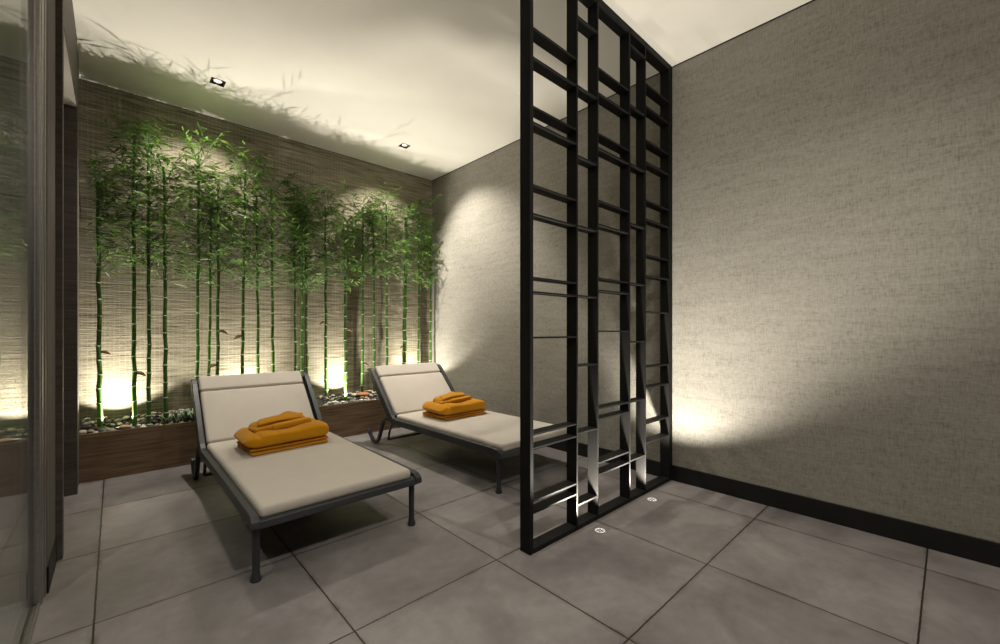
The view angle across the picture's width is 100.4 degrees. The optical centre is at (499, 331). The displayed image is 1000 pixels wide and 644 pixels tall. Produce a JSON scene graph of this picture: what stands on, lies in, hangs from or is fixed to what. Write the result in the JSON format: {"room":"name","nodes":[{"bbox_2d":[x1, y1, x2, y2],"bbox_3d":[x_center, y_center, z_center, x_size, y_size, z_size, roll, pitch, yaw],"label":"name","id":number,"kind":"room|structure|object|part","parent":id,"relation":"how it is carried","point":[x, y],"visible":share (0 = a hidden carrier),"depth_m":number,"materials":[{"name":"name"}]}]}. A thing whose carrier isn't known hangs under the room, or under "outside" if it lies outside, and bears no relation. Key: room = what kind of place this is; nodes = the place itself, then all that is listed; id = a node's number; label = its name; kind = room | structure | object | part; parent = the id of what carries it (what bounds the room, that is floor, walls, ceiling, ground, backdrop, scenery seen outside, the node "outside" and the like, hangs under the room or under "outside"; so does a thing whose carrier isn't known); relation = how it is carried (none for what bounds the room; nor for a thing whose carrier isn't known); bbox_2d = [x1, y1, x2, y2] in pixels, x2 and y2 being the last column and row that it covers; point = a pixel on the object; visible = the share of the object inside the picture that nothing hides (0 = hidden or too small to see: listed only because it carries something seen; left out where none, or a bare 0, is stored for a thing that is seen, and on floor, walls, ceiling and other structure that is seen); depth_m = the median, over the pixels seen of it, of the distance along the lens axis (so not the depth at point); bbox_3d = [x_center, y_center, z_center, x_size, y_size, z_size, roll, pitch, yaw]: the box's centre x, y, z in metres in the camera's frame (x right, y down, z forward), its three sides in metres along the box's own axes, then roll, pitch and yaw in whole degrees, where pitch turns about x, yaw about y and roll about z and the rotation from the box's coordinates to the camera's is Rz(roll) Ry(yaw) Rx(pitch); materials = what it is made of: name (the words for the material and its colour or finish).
{"room":"spa relaxation room","nodes":[
{"label":"spa relaxation room","id":0,"kind":"room"},
{"bbox_2d":[46,0,76,593],"bbox_3d":[-2.635,-0.469,2.490,0.076,3.337,1.625,0,0,-43],"label":"wall","id":1,"kind":"structure","parent":0,"point":[50,4],"depth_m":2.00,"materials":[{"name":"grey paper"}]},
{"bbox_2d":[47,538,56,592],"bbox_3d":[-2.194,1.139,2.040,0.007,0.122,0.365,0,0,-43],"label":"baseboard","id":2,"kind":"structure","parent":1,"relation":"attached to","point":[53,557],"depth_m":2.00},
{"bbox_2d":[55,0,77,560],"bbox_3d":[-2.757,-0.469,2.626,0.080,3.337,1.260,0,0,-43],"label":"door","id":3,"kind":"structure","parent":1,"relation":"in","point":[66,116],"depth_m":2.64,"materials":[{"name":"brown wood"}]},
{"bbox_2d":[77,48,78,485],"bbox_3d":[-3.254,-0.469,3.168,0.063,3.337,0.210,0,0,-43],"label":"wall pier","id":4,"kind":"object","parent":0,"point":[77,48],"visible":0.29,"depth_m":3.23,"materials":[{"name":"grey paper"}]},
{"bbox_2d":[79,79,431,420],"bbox_3d":[-2.803,-0.569,4.287,5.109,3.737,0.100,0,0,-43],"label":"wall","id":5,"kind":"structure","parent":0,"point":[314,165],"depth_m":4.27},
{"bbox_2d":[79,78,430,180],"bbox_3d":[-2.804,-2.135,4.215,5.009,0.004,0.004,0,0,-43],"label":"trim","id":6,"kind":"structure","parent":5,"relation":"attached to","point":[79,78],"depth_m":4.28,"materials":[{"name":"beige paint"}]},
{"bbox_2d":[72,0,810,180],"bbox_3d":[-0.562,-2.137,1.865,5.109,0.001,6.700,0,0,-43],"label":"ceiling","id":7,"kind":"structure","parent":0,"point":[362,80],"depth_m":3.29,"materials":[{"name":"paint"}]},
{"bbox_2d":[209,77,225,86],"bbox_3d":[-2.420,-2.185,3.572,0.104,0.104,0.104,0,0,-43],"label":"recessed light","id":8,"kind":"object","parent":7,"relation":"in","point":[213,80],"visible":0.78,"depth_m":3.58,"materials":[{"name":"black metal"}]},
{"bbox_2d":[399,143,409,148],"bbox_3d":[-1.100,-2.185,4.800,0.104,0.104,0.104,0,0,-43],"label":"recessed light","id":9,"kind":"object","parent":7,"relation":"in","point":[403,145],"visible":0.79,"depth_m":4.82,"materials":[{"name":"black metal"}]},
{"bbox_2d":[30,427,999,643],"bbox_3d":[-0.562,1.250,1.865,5.109,0.100,6.700,0,0,-43],"label":"floor","id":10,"kind":"structure","parent":0,"point":[163,556],"depth_m":2.08,"materials":[{"name":"tile"}]},
{"bbox_2d":[0,0,45,643],"bbox_3d":[-0.696,-0.469,0.378,0.052,3.337,4.100,0,0,-43],"label":"glass wall","id":11,"kind":"structure","parent":10,"relation":"on","point":[22,22],"depth_m":1.62,"materials":[{"name":"clear"}]},
{"bbox_2d":[79,421,197,483],"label":"planter","id":12,"kind":"object","parent":10,"relation":"on","point":[112,454],"depth_m":3.50,"materials":[{"name":"brown wood"}]},
{"bbox_2d":[79,392,378,434],"bbox_3d":[-2.375,0.797,4.391,4.139,0.078,0.326,0,0,-43],"label":"gravel bed","id":13,"kind":"object","parent":12,"relation":"in","point":[320,402],"visible":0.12,"depth_m":3.69,"materials":[{"name":"grey gravel"}]},
{"bbox_2d":[86,150,146,428],"bbox_3d":[-3.179,-0.318,3.466,0.407,2.310,0.568,0,0,-43],"label":"bamboo plant","id":14,"kind":"object","parent":13,"relation":"in","point":[98,191],"visible":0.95,"depth_m":3.44,"materials":[{"name":"green plant"}]},
{"bbox_2d":[113,418,122,422],"bbox_3d":[-3.333,0.778,3.638,0.053,0.039,0.067,0,0,11],"label":"pebble","id":15,"kind":"object","parent":13,"relation":"on","point":[117,420],"visible":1,"depth_m":3.62,"materials":[{"name":"grey stone"}]},
{"bbox_2d":[119,425,130,428],"bbox_3d":[-3.145,0.803,3.493,0.060,0.040,0.080,0,0,37],"label":"stone","id":16,"kind":"object","parent":13,"relation":"on","point":[121,426],"visible":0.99,"depth_m":3.48,"materials":[{"name":"beige stone"}]},
{"bbox_2d":[89,112,182,426],"bbox_3d":[-3.110,-0.486,3.546,0.623,2.676,0.529,0,0,25],"label":"bamboo plant","id":17,"kind":"object","parent":13,"relation":"in","point":[132,251],"visible":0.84,"depth_m":3.56,"materials":[{"name":"green plant"}]},
{"bbox_2d":[103,106,190,423],"bbox_3d":[-2.999,-0.515,3.566,0.613,2.735,0.614,0,0,-43],"label":"bamboo plant","id":18,"kind":"object","parent":13,"relation":"in","point":[148,383],"visible":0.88,"depth_m":3.60,"materials":[{"name":"green plant"}]},
{"bbox_2d":[159,413,171,422],"bbox_3d":[-2.956,0.772,3.683,0.094,0.106,0.101,0,0,-43],"label":"succulent","id":19,"kind":"object","parent":13,"relation":"on","point":[163,418],"visible":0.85,"depth_m":3.67,"materials":[{"name":"green plant"}]},
{"bbox_2d":[117,133,213,424],"bbox_3d":[-2.941,-0.389,3.653,0.658,2.493,0.601,0,0,-43],"label":"bamboo plant","id":20,"kind":"object","parent":13,"relation":"in","point":[164,180],"visible":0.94,"depth_m":3.66,"materials":[{"name":"green plant"}]},
{"bbox_2d":[169,410,182,422],"bbox_3d":[-2.900,0.767,3.725,0.112,0.122,0.104,0,0,-43],"label":"succulent","id":21,"kind":"object","parent":13,"relation":"on","point":[175,416],"visible":0.88,"depth_m":3.71,"materials":[{"name":"green plant"}]},
{"bbox_2d":[179,409,192,421],"bbox_3d":[-2.859,0.763,3.777,0.107,0.122,0.090,0,0,-23],"label":"succulent","id":22,"kind":"object","parent":13,"relation":"on","point":[185,416],"visible":0.98,"depth_m":3.77,"materials":[{"name":"green plant"}]},
{"bbox_2d":[188,408,194,420],"bbox_3d":[-2.796,0.765,3.809,0.118,0.127,0.098,0,0,-12],"label":"succulent","id":23,"kind":"object","parent":13,"relation":"on","point":[192,414],"visible":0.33,"depth_m":3.80,"materials":[{"name":"green plant"}]},
{"bbox_2d":[164,122,238,382],"bbox_3d":[-2.769,-0.529,3.841,0.562,2.724,0.558,0,0,31],"label":"bamboo plant","id":24,"kind":"object","parent":13,"relation":"in","point":[198,160],"visible":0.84,"depth_m":3.87,"materials":[{"name":"green plant"}]},
{"bbox_2d":[171,157,248,375],"bbox_3d":[-2.719,-0.384,3.921,0.652,2.391,0.518,0,0,-40],"label":"bamboo plant","id":25,"kind":"object","parent":13,"relation":"on","point":[194,174],"visible":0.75,"depth_m":3.97,"materials":[{"name":"green plant"}]},
{"bbox_2d":[182,164,252,375],"bbox_3d":[-2.673,-0.351,3.950,0.614,2.391,0.523,0,0,-43],"label":"bamboo plant","id":26,"kind":"object","parent":13,"relation":"on","point":[219,199],"visible":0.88,"depth_m":3.96,"materials":[{"name":"green plant"}]},
{"bbox_2d":[201,140,276,373],"bbox_3d":[-2.541,-0.489,4.110,0.529,2.696,0.608,0,0,27],"label":"bamboo plant","id":27,"kind":"object","parent":13,"relation":"in","point":[244,178],"visible":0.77,"depth_m":4.13,"materials":[{"name":"green plant"}]},
{"bbox_2d":[224,172,282,372],"bbox_3d":[-2.443,-0.370,4.183,0.584,2.423,0.511,0,0,-43],"label":"bamboo plant","id":28,"kind":"object","parent":13,"relation":"on","point":[256,200],"visible":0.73,"depth_m":4.25,"materials":[{"name":"green plant"}]},
{"bbox_2d":[241,150,306,371],"bbox_3d":[-2.292,-0.472,4.288,0.649,2.611,0.539,0,0,-1],"label":"bamboo plant","id":29,"kind":"object","parent":13,"relation":"on","point":[272,194],"visible":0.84,"depth_m":4.30,"materials":[{"name":"green plant"}]},
{"bbox_2d":[266,181,325,370],"bbox_3d":[-2.107,-0.402,4.441,0.640,2.398,0.584,0,0,-43],"label":"bamboo plant","id":30,"kind":"object","parent":13,"relation":"on","point":[299,194],"visible":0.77,"depth_m":4.52,"materials":[{"name":"green plant"}]},
{"bbox_2d":[276,176,327,372],"bbox_3d":[-2.080,-0.401,4.374,0.578,2.446,0.704,0,0,-29],"label":"bamboo plant","id":31,"kind":"object","parent":13,"relation":"on","point":[307,187],"visible":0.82,"depth_m":4.51,"materials":[{"name":"green plant"}]},
{"bbox_2d":[284,193,335,372],"bbox_3d":[-2.055,-0.331,4.560,0.646,2.254,0.498,0,0,-43],"label":"bamboo plant","id":32,"kind":"object","parent":13,"relation":"on","point":[315,207],"visible":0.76,"depth_m":4.62,"materials":[{"name":"green plant"}]},
{"bbox_2d":[300,180,351,396],"bbox_3d":[-1.896,-0.441,4.674,0.598,2.476,0.532,0,0,-43],"label":"bamboo plant","id":33,"kind":"object","parent":13,"relation":"in","point":[325,246],"visible":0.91,"depth_m":4.78,"materials":[{"name":"green plant"}]},
{"bbox_2d":[325,202,367,400],"bbox_3d":[-1.762,-0.317,4.827,0.517,2.332,0.483,0,0,-43],"label":"bamboo plant","id":34,"kind":"object","parent":13,"relation":"in","point":[355,217],"visible":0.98,"depth_m":4.91,"materials":[{"name":"green plant"}]},
{"bbox_2d":[356,392,369,395],"bbox_3d":[-1.649,0.758,4.994,0.114,0.048,0.178,0,0,25],"label":"stone","id":35,"kind":"object","parent":13,"relation":"on","point":[360,393],"visible":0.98,"depth_m":4.96,"materials":[{"name":"stone"}]},
{"bbox_2d":[343,186,391,391],"bbox_3d":[-1.592,-0.453,4.994,0.617,2.500,0.477,0,0,-43],"label":"bamboo plant","id":36,"kind":"object","parent":13,"relation":"in","point":[353,203],"visible":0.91,"depth_m":5.08,"materials":[{"name":"green plant"}]},
{"bbox_2d":[352,197,394,391],"bbox_3d":[-1.505,-0.419,5.089,0.533,2.430,0.454,0,0,-43],"label":"bamboo plant","id":37,"kind":"object","parent":13,"relation":"in","point":[375,206],"visible":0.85,"depth_m":5.17,"materials":[{"name":"green plant"}]},
{"bbox_2d":[365,182,409,364],"bbox_3d":[-1.431,-0.492,5.207,0.603,2.579,0.546,0,0,-9],"label":"bamboo plant","id":38,"kind":"object","parent":13,"relation":"in","point":[377,199],"visible":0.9,"depth_m":5.25,"materials":[{"name":"green plant"}]},
{"bbox_2d":[388,195,424,363],"bbox_3d":[-1.184,-0.458,5.373,0.566,2.542,0.479,0,0,-43],"label":"bamboo plant","id":39,"kind":"object","parent":13,"relation":"on","point":[404,346],"visible":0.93,"depth_m":5.43,"materials":[{"name":"green plant"}]},
{"bbox_2d":[402,194,440,362],"bbox_3d":[-1.050,-0.505,5.583,0.568,2.651,0.564,0,0,-8],"label":"bamboo plant","id":40,"kind":"object","parent":13,"relation":"on","point":[419,214],"visible":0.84,"depth_m":5.62,"materials":[{"name":"green plant"}]},
{"bbox_2d":[414,216,444,362],"bbox_3d":[-0.969,-0.383,5.588,0.418,2.360,0.451,0,0,-43],"label":"bamboo plant","id":41,"kind":"object","parent":13,"relation":"on","point":[426,226],"visible":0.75,"depth_m":5.73,"materials":[{"name":"green plant"}]},
{"bbox_2d":[190,371,421,583],"bbox_3d":[-1.543,0.789,3.029,0.920,0.823,2.146,0,0,-43],"label":"sun lounger","id":42,"kind":"object","parent":10,"relation":"on","point":[270,489],"visible":0.84,"depth_m":2.66,"materials":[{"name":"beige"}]},
{"bbox_3d":[-2.425,1.040,3.331,0.032,0.322,0.501,0,0,-43],"label":"leg","id":43,"kind":"part","parent":42,"relation":"part of","materials":[{"name":"grey metal"}]},
{"bbox_3d":[-1.866,0.671,2.730,0.040,0.535,2.146,0,0,-43],"label":"rail","id":44,"kind":"part","parent":42,"relation":"part of","materials":[{"name":"grey metal"}]},
{"bbox_2d":[198,371,302,392],"bbox_3d":[-2.187,0.444,3.701,0.800,0.156,0.059,0,-44,-43],"label":"cushion","id":45,"kind":"object","parent":42,"relation":"on","point":[287,378],"depth_m":3.64,"materials":[{"name":"beige fabric"}]},
{"bbox_3d":[-1.174,1.062,2.003,0.050,0.276,0.050,0,0,-43],"label":"leg","id":46,"kind":"part","parent":42,"relation":"part of","materials":[{"name":"grey metal"}]},
{"bbox_2d":[200,384,313,444],"bbox_3d":[-2.030,0.677,3.532,0.800,0.494,0.061,0,-45,-43],"label":"cushion","id":47,"kind":"object","parent":42,"relation":"on","point":[226,410],"depth_m":3.46,"materials":[{"name":"beige fabric"}]},
{"bbox_2d":[234,418,328,455],"bbox_3d":[-1.599,0.760,3.073,0.393,0.146,0.610,0,0,44],"label":"bath towel","id":48,"kind":"object","parent":42,"relation":"on","point":[315,431],"visible":0.89,"depth_m":2.93,"materials":[{"name":"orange fabric"}]},
{"bbox_2d":[248,411,311,432],"bbox_3d":[-1.636,0.665,3.089,0.255,0.094,0.410,0,0,40],"label":"folded hand towel","id":49,"kind":"object","parent":48,"relation":"on","point":[286,419],"visible":0.96,"depth_m":3.02,"materials":[{"name":"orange fabric"}]},
{"bbox_2d":[207,432,409,516],"bbox_3d":[-1.367,0.866,2.828,0.825,0.066,1.555,0,0,-43],"label":"seat cushion","id":50,"kind":"object","parent":42,"relation":"on","point":[301,480],"depth_m":2.45,"materials":[{"name":"beige fabric"}]},
{"bbox_3d":[-0.840,0.917,2.269,0.860,0.058,0.053,0,0,-43],"label":"rail","id":51,"kind":"part","parent":42,"relation":"part of","materials":[{"name":"grey metal"}]},
{"bbox_3d":[-1.220,0.671,3.328,0.040,0.535,2.146,0,0,-43],"label":"rail","id":52,"kind":"part","parent":42,"relation":"part of","materials":[{"name":"grey metal"}]},
{"bbox_3d":[-0.548,1.062,2.581,0.050,0.276,0.050,0,0,-43],"label":"leg","id":53,"kind":"part","parent":42,"relation":"part of","materials":[{"name":"grey metal"}]},
{"bbox_2d":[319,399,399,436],"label":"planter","id":54,"kind":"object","parent":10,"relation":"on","point":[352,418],"depth_m":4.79,"materials":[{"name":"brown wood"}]},
{"bbox_2d":[367,362,566,493],"bbox_3d":[-0.393,0.789,4.114,0.920,0.823,2.146,0,0,-44],"label":"sun lounger","id":55,"kind":"object","parent":10,"relation":"on","point":[402,390],"visible":0.79,"depth_m":4.08,"materials":[{"name":"beige fabric"}]},
{"bbox_3d":[-1.279,1.040,4.404,0.032,0.322,0.501,0,0,-44],"label":"leg","id":56,"kind":"part","parent":55,"relation":"part of","materials":[{"name":"grey metal"}]},
{"bbox_2d":[374,362,439,378],"bbox_3d":[-1.046,0.444,4.777,0.800,0.156,0.059,0,-45,-44],"label":"cushion","id":57,"kind":"object","parent":55,"relation":"on","point":[385,371],"depth_m":4.71,"materials":[{"name":"beige fabric"}]},
{"bbox_2d":[379,372,450,415],"bbox_3d":[-0.887,0.677,4.610,0.800,0.494,0.061,0,-45,-44],"label":"cushion","id":58,"kind":"object","parent":55,"relation":"on","point":[403,392],"depth_m":4.52,"materials":[{"name":"beige fabric"}]},
{"bbox_3d":[-0.711,0.671,3.811,0.040,0.535,2.146,0,0,-44],"label":"rail","id":59,"kind":"part","parent":55,"relation":"part of","materials":[{"name":"grey metal"}]},
{"bbox_3d":[-0.074,0.671,4.417,0.040,0.535,2.146,0,0,-44],"label":"rail","id":60,"kind":"part","parent":55,"relation":"part of","materials":[{"name":"grey metal"}]},
{"bbox_2d":[422,398,486,420],"bbox_3d":[-0.453,0.761,4.162,0.607,0.145,0.396,0,0,-45],"label":"bath towel","id":61,"kind":"object","parent":55,"relation":"on","point":[472,407],"visible":0.91,"depth_m":4.00,"materials":[{"name":"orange fabric"}]},
{"bbox_2d":[433,391,470,403],"bbox_3d":[-0.490,0.668,4.177,0.254,0.089,0.410,0,0,40],"label":"folded hand towel","id":62,"kind":"object","parent":61,"relation":"on","point":[451,397],"visible":0.94,"depth_m":4.09,"materials":[{"name":"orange fabric"}]},
{"bbox_2d":[397,410,566,451],"bbox_3d":[-0.214,0.866,3.915,0.825,0.066,1.555,0,0,-44],"label":"seat cushion","id":63,"kind":"object","parent":55,"relation":"on","point":[500,431],"depth_m":3.63,"materials":[{"name":"beige fabric"}]},
{"bbox_3d":[-0.009,1.062,3.093,0.050,0.276,0.050,0,0,-44],"label":"leg","id":64,"kind":"part","parent":55,"relation":"part of","materials":[{"name":"grey metal"}]},
{"bbox_3d":[0.322,0.917,3.364,0.860,0.058,0.053,0,0,-44],"label":"rail","id":65,"kind":"part","parent":55,"relation":"part of","materials":[{"name":"grey metal"}]},
{"bbox_2d":[520,0,671,554],"bbox_3d":[0.751,-0.469,2.824,1.679,3.337,0.076,0,0,-43],"label":"lattice screen","id":66,"kind":"object","parent":10,"relation":"on","point":[632,46],"visible":1,"depth_m":2.68,"materials":[{"name":"black metal"}]},
{"bbox_3d":[0.145,-0.469,2.262,0.026,3.337,0.076,0,0,-43],"label":"post","id":67,"kind":"part","parent":66,"relation":"part of","materials":[{"name":"black metal"}]},
{"bbox_3d":[0.440,-0.469,2.535,0.014,3.337,0.076,0,0,-43],"label":"post","id":68,"kind":"part","parent":66,"relation":"part of","materials":[{"name":"black metal"}]},
{"bbox_3d":[0.599,-0.469,2.683,0.013,3.337,0.076,0,0,-43],"label":"post","id":69,"kind":"part","parent":66,"relation":"part of","materials":[{"name":"black metal"}]},
{"bbox_3d":[0.740,1.187,2.813,1.596,0.027,0.076,0,0,-43],"label":"rail","id":70,"kind":"part","parent":66,"relation":"part of","materials":[{"name":"black metal"}]},
{"bbox_3d":[0.740,-2.115,2.813,1.596,0.043,0.076,0,0,-43],"label":"rail","id":71,"kind":"part","parent":66,"relation":"part of","materials":[{"name":"black metal"}]},
{"bbox_3d":[0.885,-0.469,2.947,0.016,3.337,0.076,0,0,-43],"label":"post","id":72,"kind":"part","parent":66,"relation":"part of","materials":[{"name":"black metal"}]},
{"bbox_3d":[1.048,-0.469,3.099,0.012,3.337,0.076,0,0,-43],"label":"post","id":73,"kind":"part","parent":66,"relation":"part of","materials":[{"name":"black metal"}]},
{"bbox_3d":[1.347,-0.469,3.375,0.057,3.337,0.076,0,0,-43],"label":"post","id":74,"kind":"part","parent":66,"relation":"part of","materials":[{"name":"black metal"}]},
{"bbox_2d":[594,528,605,533],"bbox_3d":[0.601,1.197,2.502,0.072,0.005,0.072,0,0,-43],"label":"uplight","id":75,"kind":"object","parent":10,"relation":"on","point":[597,530],"visible":1,"depth_m":2.50,"materials":[{"name":"silver metal"}]},
{"bbox_2d":[647,498,656,501],"bbox_3d":[1.080,1.197,2.961,0.072,0.005,0.072,0,0,-43],"label":"uplight","id":76,"kind":"object","parent":10,"relation":"on","point":[648,499],"visible":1,"depth_m":2.96,"materials":[{"name":"silver metal"}]},
{"bbox_2d":[432,0,999,542],"bbox_3d":[1.310,-0.569,3.529,0.100,3.737,6.600,0,0,-43],"label":"wall","id":77,"kind":"structure","parent":0,"point":[836,163],"depth_m":2.74,"materials":[{"name":"fabric"}]},
{"bbox_2d":[432,0,814,180],"bbox_3d":[1.272,-2.133,3.494,0.004,0.008,6.600,0,0,-43],"label":"trim","id":78,"kind":"structure","parent":77,"relation":"attached to","point":[811,0],"depth_m":3.20,"materials":[{"name":"beige paint"}]},
{"bbox_2d":[546,440,999,567],"bbox_3d":[1.387,1.139,3.361,0.016,0.122,6.248,0,0,-43],"label":"baseboard","id":79,"kind":"structure","parent":77,"relation":"attached to","point":[976,549],"depth_m":2.58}
]}

